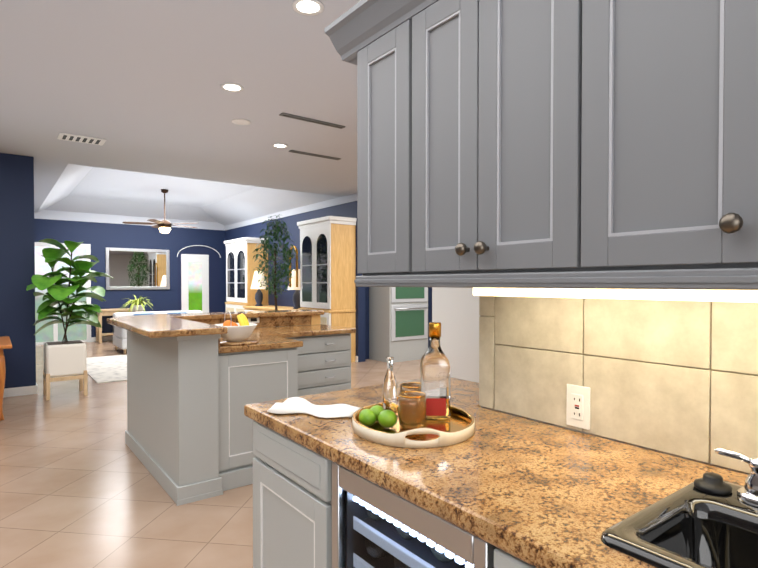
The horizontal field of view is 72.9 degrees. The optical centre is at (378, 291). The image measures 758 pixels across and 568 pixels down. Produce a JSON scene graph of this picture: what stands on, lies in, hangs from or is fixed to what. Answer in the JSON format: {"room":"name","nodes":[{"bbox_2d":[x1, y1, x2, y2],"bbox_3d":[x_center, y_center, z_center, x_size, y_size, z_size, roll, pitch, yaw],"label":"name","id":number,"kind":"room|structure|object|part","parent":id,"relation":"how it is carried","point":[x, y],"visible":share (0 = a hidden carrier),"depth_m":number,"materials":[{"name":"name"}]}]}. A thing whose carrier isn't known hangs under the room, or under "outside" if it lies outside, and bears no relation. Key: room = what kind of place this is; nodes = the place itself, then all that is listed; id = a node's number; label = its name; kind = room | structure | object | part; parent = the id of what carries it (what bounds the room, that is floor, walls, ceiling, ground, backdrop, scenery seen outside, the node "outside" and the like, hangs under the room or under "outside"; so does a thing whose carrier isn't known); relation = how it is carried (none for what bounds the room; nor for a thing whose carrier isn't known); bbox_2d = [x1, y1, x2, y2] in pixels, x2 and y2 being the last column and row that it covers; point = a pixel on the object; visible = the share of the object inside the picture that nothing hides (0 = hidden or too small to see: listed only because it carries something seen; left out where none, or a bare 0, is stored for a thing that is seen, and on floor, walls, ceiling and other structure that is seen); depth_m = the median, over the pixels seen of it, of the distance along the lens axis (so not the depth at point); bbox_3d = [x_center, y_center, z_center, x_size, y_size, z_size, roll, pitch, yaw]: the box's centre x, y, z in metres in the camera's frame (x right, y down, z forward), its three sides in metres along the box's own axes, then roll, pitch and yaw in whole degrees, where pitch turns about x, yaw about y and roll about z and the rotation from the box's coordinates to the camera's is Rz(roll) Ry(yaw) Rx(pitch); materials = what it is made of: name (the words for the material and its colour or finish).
{"room":"kitchen","nodes":[
{"label":"kitchen","id":0,"kind":"room"},
{"bbox_2d":[0,153,35,388],"bbox_3d":[-6.590,-0.160,4.328,6.130,2.820,0.150,-1,1,-37],"label":"wall","id":1,"kind":"structure","parent":0,"point":[17,273],"depth_m":6.01,"materials":[{"name":"blue paint"}]},
{"bbox_2d":[3,385,35,396],"bbox_3d":[-4.249,1.175,6.012,0.370,0.100,0.015,-1,1,-37],"label":"baseboard","id":2,"kind":"structure","parent":1,"relation":"attached to","point":[19,391],"depth_m":6.03,"materials":[{"name":"white wood"}]},
{"bbox_2d":[43,340,87,400],"bbox_3d":[-3.701,0.913,6.054,0.412,0.622,0.412,-1,1,-37],"label":"planter","id":3,"kind":"object","parent":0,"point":[66,358],"depth_m":5.91,"materials":[{"name":"white ceramic"}]},
{"bbox_2d":[34,218,224,336],"bbox_3d":[-5.852,-0.480,12.146,4.770,3.220,0.150,-1,1,-37],"label":"wall","id":4,"kind":"structure","parent":0,"point":[99,238],"depth_m":12.06,"materials":[{"name":"blue paint"}]},
{"bbox_2d":[35,246,86,341],"bbox_3d":[-7.040,0.060,11.156,1.190,2.050,0.010,-1,1,-37],"label":"slider","id":5,"kind":"object","parent":4,"relation":"attached to","point":[73,332],"visible":0.29,"depth_m":11.18,"materials":[{"name":"glass"}]},
{"bbox_2d":[35,242,90,344],"bbox_3d":[-7.035,0.045,11.149,1.370,2.200,0.030,-1,1,-37],"label":"trim","id":6,"kind":"structure","parent":4,"relation":"attached to","point":[88,299],"depth_m":11.40,"materials":[{"name":"white"}]},
{"bbox_2d":[91,336,112,341],"bbox_3d":[-5.272,1.074,12.506,3.060,0.100,0.015,-1,1,-37],"label":"baseboard","id":7,"kind":"structure","parent":4,"relation":"attached to","point":[110,338],"depth_m":11.75,"materials":[{"name":"white wood"}]},
{"bbox_2d":[105,247,169,289],"bbox_3d":[-5.687,-0.525,12.151,1.400,0.970,0.039,-1,1,-37],"label":"mirror","id":8,"kind":"object","parent":4,"relation":"attached to","point":[135,269],"visible":0.98,"depth_m":12.13,"materials":[{"name":"mirror"}]},
{"bbox_2d":[188,262,201,310],"bbox_3d":[-4.639,0.052,12.962,0.340,1.570,0.012,-1,1,-37],"label":"arched door","id":9,"kind":"structure","parent":4,"relation":"in","point":[195,283],"depth_m":12.95,"materials":[{"name":"glass"}]},
{"bbox_2d":[177,245,220,312],"bbox_3d":[-4.549,-0.030,13.024,1.101,2.292,0.030,-1,1,-37],"label":"trim","id":10,"kind":"structure","parent":4,"relation":"attached to","point":[208,257],"depth_m":13.08,"materials":[{"name":"white wood"}]},
{"bbox_2d":[0,0,360,225],"bbox_3d":[-1.942,-1.761,6.338,16.000,0.320,19.000,-1,1,-37],"label":"ceiling","id":11,"kind":"structure","parent":0,"point":[136,84],"depth_m":4.34,"materials":[{"name":"grey paint"}]},
{"bbox_2d":[57,132,105,145],"bbox_3d":[-3.083,-1.578,5.329,0.420,0.013,0.260,-1,1,-37],"label":"ceiling vent","id":12,"kind":"object","parent":11,"relation":"in","point":[80,139],"depth_m":5.31,"materials":[{"name":"white metal"}]},
{"bbox_2d":[122,189,196,232],"bbox_3d":[-4.207,-1.553,10.029,1.415,0.850,1.365,-1,1,-37],"label":"ceiling fan","id":13,"kind":"object","parent":11,"relation":"hanging from","point":[164,226],"visible":1,"depth_m":9.91,"materials":[{"name":"brown metal"}]},
{"bbox_2d":[221,83,243,91],"bbox_3d":[-1.123,-1.559,3.928,0.170,0.007,0.170,-1,1,-37],"label":"recessed light","id":14,"kind":"object","parent":11,"relation":"in","point":[231,87],"visible":0.98,"depth_m":3.93,"materials":[{"name":"white"}]},
{"bbox_2d":[232,119,250,124],"bbox_3d":[-1.278,-1.572,4.763,0.170,0.007,0.170,-1,1,-37],"label":"recessed light","id":15,"kind":"object","parent":11,"relation":"in","point":[241,121],"visible":0.96,"depth_m":4.75,"materials":[{"name":"white"}]},
{"bbox_2d":[272,143,287,147],"bbox_3d":[-1.076,-1.585,5.592,0.170,0.007,0.170,-1,1,-37],"label":"recessed light","id":16,"kind":"object","parent":11,"relation":"in","point":[278,145],"visible":1,"depth_m":5.58,"materials":[{"name":"white"}]},
{"bbox_2d":[292,0,323,15],"bbox_3d":[-0.384,-1.541,2.782,0.170,0.007,0.170,-1,1,-37],"label":"recessed light","id":17,"kind":"object","parent":11,"relation":"in","point":[309,7],"visible":1,"depth_m":2.79,"materials":[{"name":"white"}]},
{"bbox_2d":[279,113,344,128],"bbox_3d":[-0.604,-1.568,4.733,0.660,0.013,0.070,-1,1,-37],"label":"ceiling vent","id":18,"kind":"object","parent":11,"relation":"in","point":[282,114],"depth_m":4.70,"materials":[{"name":"grey metal"}]},
{"bbox_2d":[289,150,340,159],"bbox_3d":[-0.742,-1.588,5.995,0.660,0.013,0.070,-1,1,-37],"label":"ceiling vent","id":19,"kind":"object","parent":11,"relation":"in","point":[293,151],"depth_m":5.98,"materials":[{"name":"grey metal"}]},
{"bbox_2d":[34,193,356,230],"bbox_3d":[-3.970,-1.642,9.634,4.470,0.220,6.100,-1,1,-37],"label":"crown molding","id":20,"kind":"structure","parent":0,"point":[77,216],"depth_m":11.52,"materials":[{"name":"white paint"}]},
{"bbox_2d":[0,341,420,567],"bbox_3d":[-1.942,1.249,6.385,16.000,0.060,19.000,-1,1,-37],"label":"floor","id":21,"kind":"structure","parent":0,"point":[80,486],"depth_m":3.16,"materials":[{"name":"beige tile"}]},
{"bbox_2d":[0,336,11,420],"bbox_3d":[-4.564,0.881,4.764,1.870,0.734,1.020,-1,1,-37],"label":"dining table","id":22,"kind":"object","parent":21,"relation":"on","point":[5,342],"visible":1,"depth_m":4.93,"materials":[{"name":"brown wood"}]},
{"bbox_2d":[26,239,113,400],"bbox_3d":[-3.617,0.311,6.044,0.885,1.826,0.739,-1,1,-37],"label":"fiddle leaf fig","id":23,"kind":"object","parent":21,"relation":"on","point":[65,357],"visible":0.98,"depth_m":5.96,"materials":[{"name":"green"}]},
{"bbox_2d":[26,239,113,342],"bbox_3d":[-3.617,0.012,6.039,0.885,1.228,0.739,-1,1,-37],"label":"plant","id":24,"kind":"object","parent":23,"relation":"on","point":[57,293],"depth_m":6.00,"materials":[{"name":"green plant"}]},
{"bbox_2d":[86,355,126,382],"bbox_3d":[-3.504,1.179,8.595,2.530,0.012,2.690,-1,1,-37],"label":"rug","id":25,"kind":"object","parent":21,"relation":"on","point":[104,369],"visible":0.14,"depth_m":7.88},
{"bbox_2d":[96,308,131,342],"bbox_3d":[-5.967,0.767,11.678,0.800,0.740,0.450,-1,1,-37],"label":"console table","id":26,"kind":"object","parent":21,"relation":"on","point":[106,312],"visible":0.33,"depth_m":11.41,"materials":[{"name":"brown wood"}]},
{"bbox_2d":[118,295,153,311],"bbox_3d":[-5.287,0.611,11.139,0.796,1.068,0.940,-1,1,-37],"label":"potted plant","id":27,"kind":"object","parent":26,"relation":"on","point":[136,307],"visible":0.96,"depth_m":11.05,"materials":[{"name":"green plant"}]},
{"bbox_2d":[113,310,202,354],"bbox_3d":[-4.314,0.788,10.326,1.730,0.740,0.940,-1,1,-37],"label":"sofa","id":28,"kind":"object","parent":21,"relation":"on","point":[119,337],"visible":0.29,"depth_m":10.06,"materials":[{"name":"white fabric"}]},
{"bbox_2d":[126,329,222,505],"bbox_3d":[-1.532,0.755,3.708,0.240,1.010,1.476,-1,1,-37],"label":"base cabinet","id":29,"kind":"object","parent":21,"relation":"on","point":[194,387],"depth_m":3.19,"materials":[{"name":"grey wood"}]},
{"bbox_2d":[107,309,346,336],"bbox_3d":[-1.017,0.224,4.104,1.910,0.040,1.650,-1,1,-37],"label":"countertop","id":30,"kind":"structure","parent":29,"relation":"on","point":[272,321],"depth_m":4.29,"materials":[{"name":"brown stone"}]},
{"bbox_2d":[214,310,258,345],"bbox_3d":[-0.970,0.235,3.470,0.304,0.225,0.304,-1,1,-37],"label":"fruit bowl","id":31,"kind":"object","parent":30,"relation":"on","point":[240,332],"visible":0.96,"depth_m":3.40,"materials":[{"name":"white ceramic"}]},
{"bbox_2d":[223,329,355,352],"bbox_3d":[-0.787,0.358,4.144,1.478,0.040,1.214,-1,1,-37],"label":"countertop","id":32,"kind":"structure","parent":29,"relation":"on","point":[304,337],"depth_m":4.29,"materials":[{"name":"brown stone"}]},
{"bbox_2d":[224,237,268,311],"bbox_3d":[-3.029,-0.018,11.672,0.537,2.310,1.300,-1,1,-37],"label":"hutch","id":33,"kind":"object","parent":21,"relation":"on","point":[242,264],"visible":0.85,"depth_m":11.29,"materials":[{"name":"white wood"}]},
{"bbox_2d":[223,345,302,490],"bbox_3d":[-0.979,0.824,3.658,0.579,0.874,0.644,-1,1,-37],"label":"base cabinet","id":34,"kind":"object","parent":21,"relation":"on","point":[250,376],"depth_m":3.36,"materials":[{"name":"grey wood"}]},
{"bbox_2d":[243,305,297,310],"bbox_3d":[-1.973,0.740,10.226,0.607,0.840,2.300,-1,1,-37],"label":"sideboard","id":35,"kind":"object","parent":21,"relation":"on","point":[260,308],"visible":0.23,"depth_m":10.34,"materials":[{"name":"brown wood"}]},
{"bbox_2d":[251,271,266,305],"bbox_3d":[-2.532,-0.061,10.832,0.350,0.740,0.350,-1,1,-37],"label":"lamp","id":36,"kind":"object","parent":35,"relation":"on","point":[258,294],"visible":0.88,"depth_m":10.75,"materials":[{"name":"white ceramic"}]},
{"bbox_2d":[288,269,300,308],"bbox_3d":[-1.532,-0.042,9.607,0.350,0.740,0.350,-1,1,-37],"label":"lamp","id":37,"kind":"object","parent":35,"relation":"on","point":[296,298],"visible":0.54,"depth_m":9.52,"materials":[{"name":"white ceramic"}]},
{"bbox_2d":[252,214,299,309],"bbox_3d":[-1.755,-0.062,8.752,0.772,2.488,0.796,-1,1,-37],"label":"ficus tree","id":38,"kind":"object","parent":21,"relation":"on","point":[276,228],"visible":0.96,"depth_m":8.68,"materials":[{"name":"green plant"}]},
{"bbox_3d":[-1.766,0.232,8.758,0.420,1.900,0.420,-1,1,-37],"label":"pot","id":39,"kind":"part","parent":38,"relation":"part of","materials":[{"name":"brown wood"}]},
{"bbox_2d":[289,216,356,361],"bbox_3d":[-1.006,-0.026,8.976,0.554,2.410,1.380,-1,1,-37],"label":"hutch","id":40,"kind":"object","parent":21,"relation":"on","point":[327,264],"visible":0.75,"depth_m":8.53,"materials":[{"name":"brown wood"}]},
{"bbox_2d":[303,345,350,395],"bbox_3d":[-0.747,0.809,4.602,0.830,0.874,0.593,-1,1,-37],"label":"base cabinet","id":41,"kind":"object","parent":21,"relation":"on","point":[326,368],"depth_m":4.45,"materials":[{"name":"grey wood"}]},
{"bbox_2d":[369,287,427,362],"bbox_3d":[0.369,-0.021,8.947,0.860,2.400,0.658,-1,1,-37],"label":"tall cabinet","id":42,"kind":"object","parent":21,"relation":"on","point":[398,324],"visible":0.56,"depth_m":8.72,"materials":[{"name":"grey wood"}]},
{"bbox_2d":[244,377,757,567],"bbox_3d":[0.780,0.703,0.842,0.914,1.203,2.885,-1,1,-37],"label":"kitchen counter","id":43,"kind":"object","parent":21,"relation":"on","point":[497,489],"depth_m":1.09,"materials":[{"name":"brown stone"}]},
{"bbox_2d":[268,397,360,417],"bbox_3d":[-0.198,0.360,1.617,0.274,0.029,0.166,0,1,18],"label":"towel","id":44,"kind":"object","parent":43,"relation":"on","point":[291,405],"visible":0.98,"depth_m":1.58,"materials":[{"name":"white fabric"}]},
{"bbox_2d":[352,322,474,447],"bbox_3d":[0.095,0.236,1.436,0.349,0.286,0.363,-1,1,-37],"label":"tray","id":45,"kind":"object","parent":43,"relation":"on","point":[423,413],"visible":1,"depth_m":1.44,"materials":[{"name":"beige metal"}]},
{"bbox_2d":[383,357,396,413],"bbox_3d":[0.033,0.284,1.556,0.042,0.170,0.041,-1,1,-37],"label":"bottle","id":46,"kind":"object","parent":45,"relation":"on","point":[389,385],"depth_m":1.54,"materials":[{"name":"clear glass"}]},
{"bbox_3d":[0.101,0.324,1.533,0.079,0.092,0.079,-1,1,-37],"label":"glass","id":47,"kind":"part","parent":45,"relation":"part of","materials":[{"name":"orange"}]},
{"bbox_3d":[0.090,0.326,1.405,0.079,0.092,0.079,-1,1,-37],"label":"glass","id":48,"kind":"part","parent":45,"relation":"part of","materials":[{"name":"orange"}]},
{"bbox_2d":[420,322,450,418],"bbox_3d":[0.166,0.231,1.523,0.109,0.278,0.109,-1,1,-37],"label":"bottle","id":49,"kind":"object","parent":45,"relation":"on","point":[435,369],"depth_m":1.48,"materials":[{"name":"clear glass"}]},
{"bbox_2d":[600,481,757,567],"bbox_3d":[0.602,0.455,0.791,0.410,0.156,0.345,-1,1,-37],"label":"sink","id":50,"kind":"object","parent":43,"relation":"in","point":[695,524],"depth_m":0.89,"materials":[{"name":"black metal"}]},
{"bbox_2d":[715,447,757,506],"bbox_3d":[0.720,0.238,0.858,0.061,0.274,0.272,-1,1,-37],"label":"faucet","id":51,"kind":"object","parent":50,"relation":"on","point":[746,496],"depth_m":0.92,"materials":[{"name":"silver metal"}]},
{"bbox_2d":[225,201,364,361],"bbox_3d":[-2.126,-0.463,11.043,0.150,3.220,6.100,-1,1,-37],"label":"wall","id":52,"kind":"structure","parent":0,"point":[349,209],"depth_m":10.35,"materials":[{"name":"blue paint"}]},
{"bbox_2d":[365,287,431,358],"bbox_3d":[1.700,-0.254,10.458,5.250,2.820,0.150,-1,1,-37],"label":"wall","id":53,"kind":"structure","parent":0,"point":[367,317],"depth_m":8.95,"materials":[{"name":"blue paint"}]},
{"bbox_2d":[432,287,479,382],"bbox_3d":[1.778,-0.098,0.370,0.120,2.820,4.950,-1,1,-37],"label":"wall","id":54,"kind":"structure","parent":0,"point":[455,312],"depth_m":2.18,"materials":[{"name":"white paint"}]},
{"bbox_2d":[352,0,387,279],"bbox_3d":[0.158,-0.455,1.636,0.327,0.818,0.331,-1,1,-37],"label":"upper cabinet","id":55,"kind":"object","parent":54,"relation":"attached to","point":[369,29],"depth_m":1.60,"materials":[{"name":"grey wood"}]},
{"bbox_2d":[388,0,543,279],"bbox_3d":[0.377,-0.450,1.346,0.327,0.818,0.652,-1,1,-37],"label":"upper cabinet","id":56,"kind":"object","parent":54,"relation":"attached to","point":[466,77],"depth_m":1.29,"materials":[{"name":"grey wood"}]},
{"bbox_2d":[479,296,757,472],"bbox_3d":[1.090,0.139,0.678,0.011,0.504,2.520,-1,1,-37],"label":"tile backsplash","id":57,"kind":"structure","parent":54,"relation":"attached to","point":[678,378],"depth_m":1.27,"materials":[{"name":"beige tile"}]},
{"bbox_2d":[566,384,590,429],"bbox_3d":[0.540,0.313,1.394,0.009,0.114,0.070,-1,1,-37],"label":"electrical outlet plate","id":58,"kind":"object","parent":57,"relation":"attached to","point":[577,406],"visible":1,"depth_m":1.39,"materials":[{"name":"white plastic"}]},
{"bbox_2d":[540,0,757,279],"bbox_3d":[0.724,-0.443,0.886,0.327,0.818,0.750,-1,1,-37],"label":"upper cabinet","id":59,"kind":"object","parent":54,"relation":"attached to","point":[599,149],"depth_m":0.93,"materials":[{"name":"grey wood"}]}
]}

